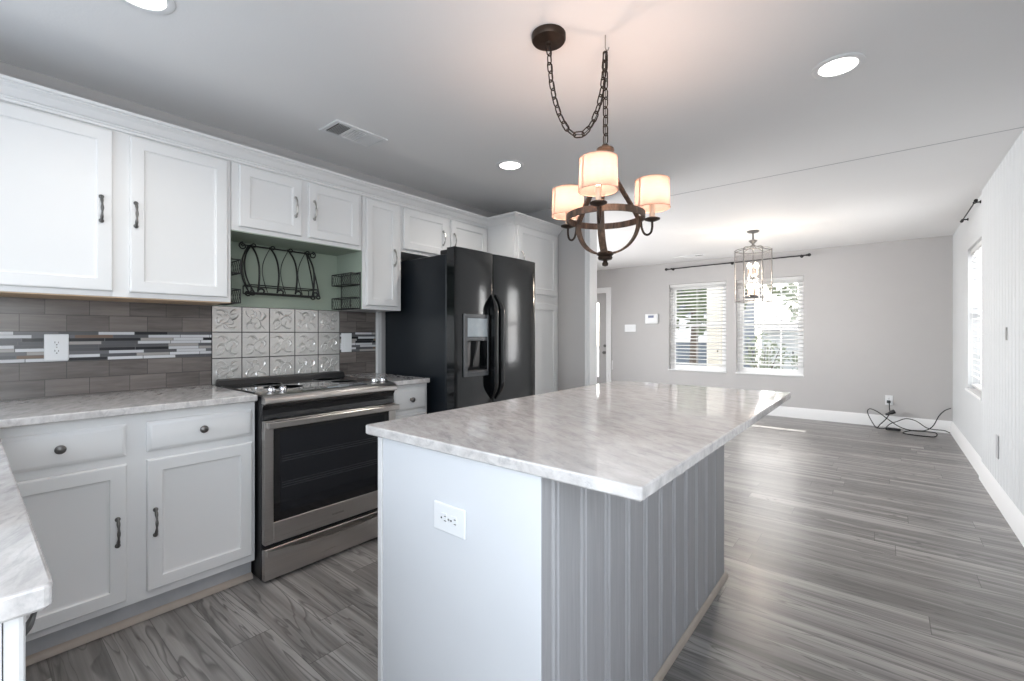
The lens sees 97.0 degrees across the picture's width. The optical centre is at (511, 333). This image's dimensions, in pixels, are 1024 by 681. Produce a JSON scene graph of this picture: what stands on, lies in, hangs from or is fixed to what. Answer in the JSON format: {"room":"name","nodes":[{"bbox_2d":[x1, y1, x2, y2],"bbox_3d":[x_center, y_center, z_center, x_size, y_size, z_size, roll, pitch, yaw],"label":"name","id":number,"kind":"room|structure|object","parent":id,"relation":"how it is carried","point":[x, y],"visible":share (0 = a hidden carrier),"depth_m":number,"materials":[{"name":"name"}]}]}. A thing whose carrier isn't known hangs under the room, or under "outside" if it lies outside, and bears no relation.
{"room":"kitchen","nodes":[
{"label":"kitchen","id":0,"kind":"room"},
{"bbox_2d":[0,61,496,401],"bbox_3d":[-1.485,0.009,3.013,0.168,2.408,4.370,0,0,39],"label":"wall","id":1,"kind":"structure","parent":0,"point":[246,342],"depth_m":2.82,"materials":[{"name":"tile"}]},
{"bbox_2d":[0,297,210,400],"bbox_3d":[-2.228,0.068,1.998,0.008,0.458,1.567,0,0,39],"label":"wall tile","id":2,"kind":"structure","parent":1,"relation":"attached to","point":[115,347],"depth_m":2.24,"materials":[{"name":"tile"}]},
{"bbox_2d":[44,334,68,360],"bbox_3d":[-2.123,0.063,2.111,0.009,0.122,0.082,0,0,39],"label":"wall outlet","id":3,"kind":"object","parent":2,"relation":"attached to","point":[56,346],"visible":1,"depth_m":2.11,"materials":[{"name":"white plastic"}]},
{"bbox_2d":[53,340,60,345],"bbox_3d":[-2.121,0.043,2.109,0.002,0.027,0.027,0,0,39],"label":"socket","id":4,"kind":"object","parent":3,"relation":"attached to","point":[55,342],"depth_m":2.11,"materials":[{"name":"white plastic"}]},
{"bbox_2d":[53,348,60,353],"bbox_3d":[-2.121,0.082,2.109,0.002,0.027,0.027,0,0,39],"label":"socket","id":5,"kind":"object","parent":3,"relation":"attached to","point":[55,350],"depth_m":2.11,"materials":[{"name":"white plastic"}]},
{"bbox_2d":[0,100,230,304],"bbox_3d":[-2.078,-0.572,1.895,0.370,0.820,1.528,0,0,39],"label":"upper cabinet","id":6,"kind":"object","parent":1,"relation":"attached to","point":[88,211],"visible":0.99,"depth_m":2.00,"materials":[{"name":"white paint"}]},
{"bbox_2d":[218,257,240,304],"bbox_3d":[-1.575,-0.287,2.505,0.241,0.249,0.053,0,0,39],"label":"wire basket","id":7,"kind":"object","parent":6,"relation":"attached to","point":[233,272],"visible":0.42,"depth_m":2.46,"materials":[{"name":"black metal"}]},
{"bbox_2d":[218,288,240,304],"bbox_3d":[-1.575,-0.203,2.505,0.241,0.078,0.052,0,0,39],"label":"tray","id":8,"kind":"object","parent":7,"relation":"on","point":[232,289],"depth_m":2.47,"materials":[{"name":"black metal"}]},
{"bbox_2d":[232,258,240,275],"bbox_3d":[-1.575,-0.363,2.505,0.241,0.078,0.052,0,0,39],"label":"tray","id":9,"kind":"object","parent":7,"relation":"on","point":[233,272],"depth_m":2.46,"materials":[{"name":"black metal"}]},
{"bbox_2d":[0,74,563,235],"bbox_3d":[-0.986,-0.952,2.714,0.377,0.074,4.181,0,0,39],"label":"crown molding","id":10,"kind":"structure","parent":6,"relation":"attached to","point":[12,90],"depth_m":2.33,"materials":[{"name":"white paint"}]},
{"bbox_2d":[231,161,360,255],"bbox_3d":[-1.346,-0.765,2.785,0.370,0.434,0.775,0,0,39],"label":"upper cabinet","id":11,"kind":"object","parent":1,"relation":"attached to","point":[268,208],"visible":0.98,"depth_m":2.64,"materials":[{"name":"white paint"}]},
{"bbox_2d":[340,311,375,374],"bbox_3d":[-1.133,0.068,3.330,0.008,0.458,0.293,0,0,39],"label":"tiled wall","id":12,"kind":"structure","parent":1,"relation":"attached to","point":[362,325],"depth_m":3.33,"materials":[{"name":"tile"}]},
{"bbox_2d":[341,333,351,351],"bbox_3d":[-1.188,0.064,3.249,0.009,0.135,0.080,0,0,39],"label":"light switch","id":13,"kind":"object","parent":12,"relation":"attached to","point":[346,338],"visible":1,"depth_m":3.25,"materials":[{"name":"white plastic"}]},
{"bbox_2d":[337,196,400,311],"bbox_3d":[-0.999,-0.573,3.207,0.370,0.819,0.313,0,0,39],"label":"upper cabinet","id":14,"kind":"object","parent":1,"relation":"attached to","point":[378,261],"visible":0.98,"depth_m":3.10,"materials":[{"name":"white paint"}]},
{"bbox_2d":[332,272,360,309],"bbox_3d":[-1.121,-0.287,3.056,0.241,0.249,0.075,0,0,39],"label":"wire basket","id":15,"kind":"object","parent":14,"relation":"attached to","point":[352,284],"visible":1,"depth_m":3.04,"materials":[{"name":"black metal"}]},
{"bbox_2d":[332,272,359,286],"bbox_3d":[-1.122,-0.363,3.056,0.241,0.078,0.074,0,0,39],"label":"tray","id":16,"kind":"object","parent":15,"relation":"on","point":[352,284],"depth_m":3.04,"materials":[{"name":"black metal"}]},
{"bbox_2d":[332,297,359,309],"bbox_3d":[-1.122,-0.203,3.056,0.241,0.078,0.074,0,0,39],"label":"tray","id":17,"kind":"object","parent":15,"relation":"on","point":[339,299],"depth_m":3.04,"materials":[{"name":"black metal"}]},
{"bbox_2d":[375,312,378,372],"bbox_3d":[-1.026,0.173,3.443,0.029,0.680,0.011,0,0,39],"label":"trim","id":18,"kind":"structure","parent":1,"relation":"attached to","point":[377,313],"depth_m":3.44,"materials":[{"name":"white paint"}]},
{"bbox_2d":[379,312,381,372],"bbox_3d":[-1.018,0.173,3.467,0.011,0.680,0.036,0,0,39],"label":"trim","id":19,"kind":"structure","parent":1,"relation":"attached to","point":[380,313],"depth_m":3.47,"materials":[{"name":"white paint"}]},
{"bbox_2d":[401,206,486,260],"bbox_3d":[-0.608,-0.785,3.683,0.370,0.395,0.913,0,0,39],"label":"upper cabinet","id":20,"kind":"object","parent":1,"relation":"attached to","point":[423,234],"visible":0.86,"depth_m":3.47,"materials":[{"name":"white paint"}]},
{"bbox_2d":[211,241,336,310],"bbox_3d":[-1.480,-0.370,2.911,0.005,0.414,0.794,0,0,39],"label":"wall niche","id":21,"kind":"object","parent":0,"point":[325,266],"visible":0.5,"depth_m":2.92,"materials":[{"name":"green paint"}]},
{"bbox_2d":[239,241,320,299],"bbox_3d":[-1.434,-0.386,2.829,0.167,0.325,0.470,0,0,39],"label":"plate rack","id":22,"kind":"object","parent":21,"relation":"attached to","point":[252,292],"visible":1,"depth_m":2.80,"materials":[{"name":"black metal"}]},
{"bbox_2d":[243,284,317,297],"bbox_3d":[-1.444,-0.265,2.837,0.121,0.052,0.406,0,0,39],"label":"basket","id":23,"kind":"object","parent":22,"relation":"on","point":[251,292],"depth_m":2.80,"materials":[{"name":"black metal"}]},
{"bbox_2d":[0,0,1023,270],"bbox_3d":[-0.051,-1.255,3.404,5.988,0.120,10.394,0,0,39],"label":"ceiling","id":24,"kind":"structure","parent":0,"point":[703,94],"depth_m":2.23,"materials":[{"name":"white paint"}]},
{"bbox_2d":[120,0,175,14],"bbox_3d":[-1.306,-1.191,1.591,0.200,0.007,0.200,0,0,39],"label":"recessed light","id":25,"kind":"object","parent":24,"relation":"in","point":[158,7],"visible":1,"depth_m":1.64,"materials":[{"name":"white paint"}]},
{"bbox_2d":[319,119,387,148],"bbox_3d":[-0.945,-1.190,2.712,0.200,0.008,0.340,0,0,39],"label":"ceiling vent","id":26,"kind":"object","parent":24,"relation":"in","point":[337,128],"visible":1,"depth_m":2.70,"materials":[{"name":"white metal"}]},
{"bbox_2d":[496,160,523,170],"bbox_3d":[-0.014,-1.191,3.206,0.200,0.007,0.200,0,0,39],"label":"recessed light","id":27,"kind":"object","parent":24,"relation":"in","point":[508,165],"visible":1,"depth_m":3.20,"materials":[{"name":"white paint"}]},
{"bbox_2d":[532,24,670,266],"bbox_3d":[0.339,-0.733,1.838,0.478,0.923,0.494,0,0,39],"label":"chandelier","id":28,"kind":"object","parent":24,"relation":"hanging from","point":[598,169],"visible":1,"depth_m":1.80,"materials":[{"name":"brown metal"}]},
{"bbox_2d":[673,254,705,258],"bbox_3d":[2.733,-1.190,6.970,0.460,0.008,0.140,0,0,39],"label":"ceiling vent","id":29,"kind":"object","parent":24,"relation":"in","point":[698,254],"visible":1,"depth_m":6.95,"materials":[{"name":"white paint"}]},
{"bbox_2d":[734,230,771,302],"bbox_3d":[2.804,-0.780,5.265,0.385,0.829,0.373,0,0,39],"label":"lantern pendant","id":30,"kind":"object","parent":24,"relation":"hanging from","point":[753,285],"visible":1,"depth_m":5.26,"materials":[{"name":"silver metal"}]},
{"bbox_2d":[747,262,758,276],"bbox_3d":[2.804,-0.742,5.265,0.111,0.170,0.111,0,0,39],"label":"bulb","id":31,"kind":"object","parent":30,"relation":"on","point":[756,265],"depth_m":5.26,"materials":[{"name":"white glass"}]},
{"bbox_2d":[747,282,758,296],"bbox_3d":[2.804,-0.507,5.265,0.125,0.170,0.125,0,0,39],"label":"candle","id":32,"kind":"object","parent":30,"relation":"on","point":[753,285],"depth_m":5.26,"materials":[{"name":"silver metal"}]},
{"bbox_2d":[811,52,865,78],"bbox_3d":[1.456,-1.191,2.020,0.200,0.007,0.200,0,0,39],"label":"recessed light","id":33,"kind":"object","parent":24,"relation":"in","point":[840,65],"visible":1,"depth_m":2.01,"materials":[{"name":"white paint"}]},
{"bbox_2d":[671,127,1022,195],"bbox_3d":[1.568,-1.195,3.759,3.638,0.002,0.008,0,0,39],"label":"trim","id":34,"kind":"structure","parent":24,"relation":"attached to","point":[1020,127],"depth_m":3.08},
{"bbox_2d":[26,415,1023,680],"bbox_3d":[-0.051,1.263,3.404,5.988,0.100,10.394,0,0,39],"label":"floor","id":35,"kind":"structure","parent":0,"point":[853,552],"depth_m":2.10,"materials":[{"name":"grey plastic"}]},
{"bbox_2d":[0,612,36,680],"bbox_3d":[-1.399,0.770,0.786,1.550,0.883,0.727,0,0,39],"label":"base cabinet","id":36,"kind":"object","parent":35,"relation":"on","point":[13,633],"visible":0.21,"depth_m":0.55,"materials":[{"name":"white paint"}]},
{"bbox_2d":[0,386,257,623],"bbox_3d":[-1.366,0.312,1.293,2.218,0.030,1.573,0,0,39],"label":"countertop","id":37,"kind":"structure","parent":36,"relation":"on","point":[26,581],"depth_m":1.14,"materials":[{"name":"stone"}]},
{"bbox_2d":[0,401,254,665],"bbox_3d":[-1.747,0.770,2.065,0.644,0.883,0.860,0,0,39],"label":"base cabinet","id":38,"kind":"object","parent":35,"relation":"on","point":[135,518],"visible":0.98,"depth_m":1.87,"materials":[{"name":"white paint"}]},
{"bbox_2d":[215,371,399,581],"bbox_3d":[-1.188,0.737,2.673,0.702,0.952,0.769,0,0,39],"label":"electric range","id":39,"kind":"object","parent":35,"relation":"on","point":[316,460],"visible":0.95,"depth_m":2.40,"materials":[{"name":"silver metal"}]},
{"bbox_2d":[220,376,377,393],"bbox_3d":[-1.223,0.300,2.696,0.475,0.016,0.757,0,0,39],"label":"cooktop","id":40,"kind":"object","parent":39,"relation":"in","point":[253,386],"depth_m":2.65,"materials":[{"name":"black glass"}]},
{"bbox_2d":[393,383,426,418],"bbox_3d":[-0.882,0.770,3.116,0.644,0.883,0.306,0,0,39],"label":"base cabinet","id":41,"kind":"object","parent":35,"relation":"on","point":[412,399],"visible":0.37,"depth_m":2.94,"materials":[{"name":"white paint"}]},
{"bbox_2d":[345,373,429,385],"bbox_3d":[-0.889,0.312,3.122,0.632,0.030,0.308,0,0,39],"label":"countertop","id":42,"kind":"structure","parent":41,"relation":"on","point":[399,380],"depth_m":3.02,"materials":[{"name":"stone"}]},
{"bbox_2d":[386,246,534,413],"bbox_3d":[-0.374,0.322,3.498,0.868,1.779,0.880,0,0,39],"label":"refrigerator","id":43,"kind":"object","parent":35,"relation":"on","point":[465,322],"visible":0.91,"depth_m":3.16,"materials":[{"name":"black metal"}]},
{"bbox_2d":[487,224,557,394],"bbox_3d":[0.007,0.115,4.196,0.670,2.194,0.652,0,0,39],"label":"pantry cabinet","id":44,"kind":"object","parent":35,"relation":"on","point":[512,240],"visible":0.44,"depth_m":4.05,"materials":[{"name":"white paint"}]},
{"bbox_2d":[378,437,727,680],"bbox_3d":[0.322,0.770,1.854,0.660,0.883,1.574,0,0,39],"label":"kitchen island","id":45,"kind":"object","parent":35,"relation":"on","point":[548,580],"visible":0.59,"depth_m":1.29,"materials":[{"name":"white paint"}]},
{"bbox_2d":[434,500,465,539],"bbox_3d":[-0.172,0.509,1.240,0.125,0.078,0.009,0,0,39],"label":"island outlet","id":46,"kind":"object","parent":45,"relation":"attached to","point":[450,519],"visible":1,"depth_m":1.23,"materials":[{"name":"white plastic"}]},
{"bbox_2d":[440,512,446,523],"bbox_3d":[-0.189,0.509,1.250,0.027,0.027,0.002,0,0,39],"label":"socket","id":47,"kind":"object","parent":46,"relation":"attached to","point":[443,515],"depth_m":1.25,"materials":[{"name":"white plastic"}]},
{"bbox_2d":[450,516,456,527],"bbox_3d":[-0.159,0.509,1.226,0.027,0.027,0.002,0,0,39],"label":"socket","id":48,"kind":"object","parent":46,"relation":"attached to","point":[453,519],"depth_m":1.22,"materials":[{"name":"white plastic"}]},
{"bbox_2d":[366,381,790,501],"bbox_3d":[0.464,0.312,1.883,0.952,0.030,1.826,0,0,39],"label":"island countertop","id":49,"kind":"structure","parent":45,"relation":"on","point":[625,439],"depth_m":1.41,"materials":[{"name":"stone"}]},
{"bbox_2d":[867,400,950,436],"bbox_3d":[4.883,1.038,5.583,0.801,0.351,0.441,0,0,39],"label":"power cord","id":50,"kind":"object","parent":35,"relation":"on","point":[888,401],"visible":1,"depth_m":5.65,"materials":[{"name":"black plastic"}]},
{"bbox_2d":[526,201,584,390],"bbox_3d":[-0.491,0.009,5.106,3.146,2.408,0.115,0,0,39],"label":"wall partition","id":51,"kind":"structure","parent":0,"point":[571,254],"depth_m":4.18,"materials":[{"name":"grey paint"}]},
{"bbox_2d":[585,204,596,385],"bbox_3d":[0.717,0.009,4.111,0.051,2.407,0.138,0,0,39],"label":"trim","id":52,"kind":"structure","parent":51,"relation":"attached to","point":[590,234],"depth_m":4.07,"materials":[{"name":"white paint"}]},
{"bbox_2d":[597,235,952,420],"bbox_3d":[3.202,0.009,7.360,5.988,2.408,0.150,0,0,39],"label":"wall","id":53,"kind":"structure","parent":0,"point":[878,317],"depth_m":6.19,"materials":[{"name":"grey paint"}]},
{"bbox_2d":[597,287,610,383],"bbox_3d":[1.449,0.175,8.732,1.048,2.074,0.114,0,0,39],"label":"door","id":54,"kind":"structure","parent":53,"relation":"in","point":[603,294],"depth_m":8.50,"materials":[{"name":"white paint"}]},
{"bbox_2d":[625,325,635,331],"bbox_3d":[2.132,-0.094,8.131,0.191,0.109,0.017,0,0,39],"label":"light switch","id":55,"kind":"object","parent":53,"relation":"attached to","point":[628,328],"visible":1,"depth_m":8.12,"materials":[{"name":"white plastic"}]},
{"bbox_2d":[645,314,657,323],"bbox_3d":[2.428,-0.257,7.874,0.230,0.170,0.037,0,0,39],"label":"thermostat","id":56,"kind":"object","parent":53,"relation":"attached to","point":[649,318],"visible":1,"depth_m":7.86,"materials":[{"name":"white plastic"}]},
{"bbox_2d":[668,285,726,372],"bbox_3d":[3.060,-0.107,7.462,0.922,1.448,0.171,0,0,39],"label":"window","id":57,"kind":"structure","parent":53,"relation":"in","point":[718,369],"depth_m":7.50,"materials":[{"name":"white plastic"}]},
{"bbox_2d":[670,281,725,365],"bbox_3d":[3.045,-0.161,7.444,0.898,1.338,0.073,0,0,39],"label":"window blind","id":58,"kind":"object","parent":57,"relation":"attached to","point":[723,283],"visible":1,"depth_m":7.43,"materials":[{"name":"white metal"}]},
{"bbox_2d":[665,253,810,270],"bbox_3d":[3.409,-1.098,7.029,2.084,0.069,0.096,0,0,39],"label":"curtain rod","id":59,"kind":"object","parent":53,"relation":"attached to","point":[808,254],"visible":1,"depth_m":6.95,"materials":[{"name":"black metal"}]},
{"bbox_2d":[735,280,803,376],"bbox_3d":[3.864,-0.107,6.801,0.900,1.448,0.171,0,0,39],"label":"window","id":60,"kind":"structure","parent":53,"relation":"in","point":[740,369],"depth_m":6.80,"materials":[{"name":"white plastic"}]},
{"bbox_2d":[737,276,802,366],"bbox_3d":[3.849,-0.176,6.783,0.876,1.308,0.073,0,0,39],"label":"window blind","id":61,"kind":"object","parent":60,"relation":"attached to","point":[739,282],"visible":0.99,"depth_m":6.75,"materials":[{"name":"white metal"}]},
{"bbox_2d":[767,406,952,433],"bbox_3d":[3.592,1.138,6.931,4.537,0.150,0.016,0,0,39],"label":"baseboard","id":62,"kind":"structure","parent":53,"relation":"attached to","point":[783,411],"depth_m":6.05,"materials":[{"name":"white paint"}]},
{"bbox_2d":[885,395,892,404],"bbox_3d":[4.889,0.861,5.870,0.078,0.125,0.009,0,0,39],"label":"wall outlet","id":63,"kind":"object","parent":53,"relation":"attached to","point":[887,397],"visible":1,"depth_m":5.87,"materials":[{"name":"white plastic"}]},
{"bbox_2d":[953,194,1023,515],"bbox_3d":[2.151,0.009,1.496,0.164,2.408,10.244,0,0,39],"label":"wall","id":64,"kind":"structure","parent":0,"point":[1002,359],"depth_m":3.67,"materials":[{"name":"grey paint"}]},
{"bbox_2d":[960,199,980,222],"bbox_3d":[4.241,-1.131,4.190,0.053,0.031,0.934,0,0,39],"label":"curtain rod","id":65,"kind":"object","parent":64,"relation":"attached to","point":[975,200],"visible":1,"depth_m":4.10,"materials":[{"name":"black metal"}]},
{"bbox_2d":[965,284,983,400],"bbox_3d":[4.283,-0.135,4.097,0.171,1.393,0.932,0,0,39],"label":"window","id":66,"kind":"structure","parent":64,"relation":"in","point":[976,393],"depth_m":4.40,"materials":[{"name":"white plastic"}]},
{"bbox_2d":[971,240,982,390],"bbox_3d":[4.265,-0.159,4.112,0.073,1.343,0.908,0,0,39],"label":"window blind","id":67,"kind":"object","parent":66,"relation":"attached to","point":[976,251],"visible":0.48,"depth_m":4.27,"materials":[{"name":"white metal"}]},
{"bbox_2d":[951,422,1023,546],"bbox_3d":[3.129,1.138,2.817,0.030,0.150,6.926,0,0,39],"label":"baseboard","id":68,"kind":"structure","parent":64,"relation":"attached to","point":[1011,513],"depth_m":3.28,"materials":[{"name":"white paint"}]},
{"bbox_2d":[996,434,998,458],"bbox_3d":[3.468,0.808,3.235,0.006,0.165,0.075,0,0,39],"label":"wall outlet","id":69,"kind":"object","parent":64,"relation":"attached to","point":[997,436],"visible":1,"depth_m":3.21,"materials":[{"name":"white plastic"}]},
{"bbox_2d":[982,129,1023,334],"bbox_3d":[2.431,-0.594,1.956,0.014,1.200,4.710,0,0,39],"label":"wall paneling","id":70,"kind":"structure","parent":64,"relation":"attached to","point":[1003,194],"depth_m":3.06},
{"label":"outside","id":71,"kind":"structure","parent":0,"visible":0},
{"bbox_2d":[597,346,760,375],"bbox_3d":[11.074,1.613,10.314,70.000,0.100,70.000,0,0,39],"label":"ground","id":72,"kind":"structure","parent":71,"point":[597,346],"depth_m":27.44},
{"bbox_2d":[676,286,749,364],"bbox_3d":[5.074,-0.413,12.876,3.066,3.960,3.049,0,0,39],"label":"leafy tree","id":73,"kind":"object","parent":72,"relation":"on","point":[692,358],"visible":0.23,"depth_m":12.56,"materials":[{"name":"green plant"}]},
{"bbox_2d":[707,287,722,365],"bbox_3d":[4.002,-0.062,8.749,0.380,3.250,0.300,0,0,39],"label":"porch post","id":74,"kind":"object","parent":72,"relation":"on","point":[719,361],"visible":0.1,"depth_m":8.66,"materials":[{"name":"beige paint"}]},
{"bbox_2d":[676,285,763,367],"bbox_3d":[7.539,-0.812,19.045,4.450,4.750,5.800,0,0,39],"label":"house","id":75,"kind":"structure","parent":72,"relation":"on","point":[678,332],"depth_m":16.83,"materials":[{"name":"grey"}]},
{"bbox_2d":[743,333,797,368],"bbox_3d":[6.015,0.773,10.869,1.570,1.590,1.437,0,0,39],"label":"shrub","id":76,"kind":"object","parent":72,"relation":"on","point":[756,337],"visible":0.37,"depth_m":10.80,"materials":[{"name":"green plant"}]},
{"bbox_2d":[755,314,797,369],"bbox_3d":[17.664,0.313,18.489,12.800,2.500,5.800,0,0,39],"label":"house","id":77,"kind":"structure","parent":72,"relation":"on","point":[766,318],"depth_m":20.10,"materials":[{"name":"white"}]},
{"bbox_2d":[767,283,797,322],"bbox_3d":[9.053,-0.733,12.591,3.558,4.598,3.690,0,0,39],"label":"leafy tree","id":78,"kind":"object","parent":72,"relation":"on","point":[790,287],"visible":0.04,"depth_m":13.31,"materials":[{"name":"green plant"}]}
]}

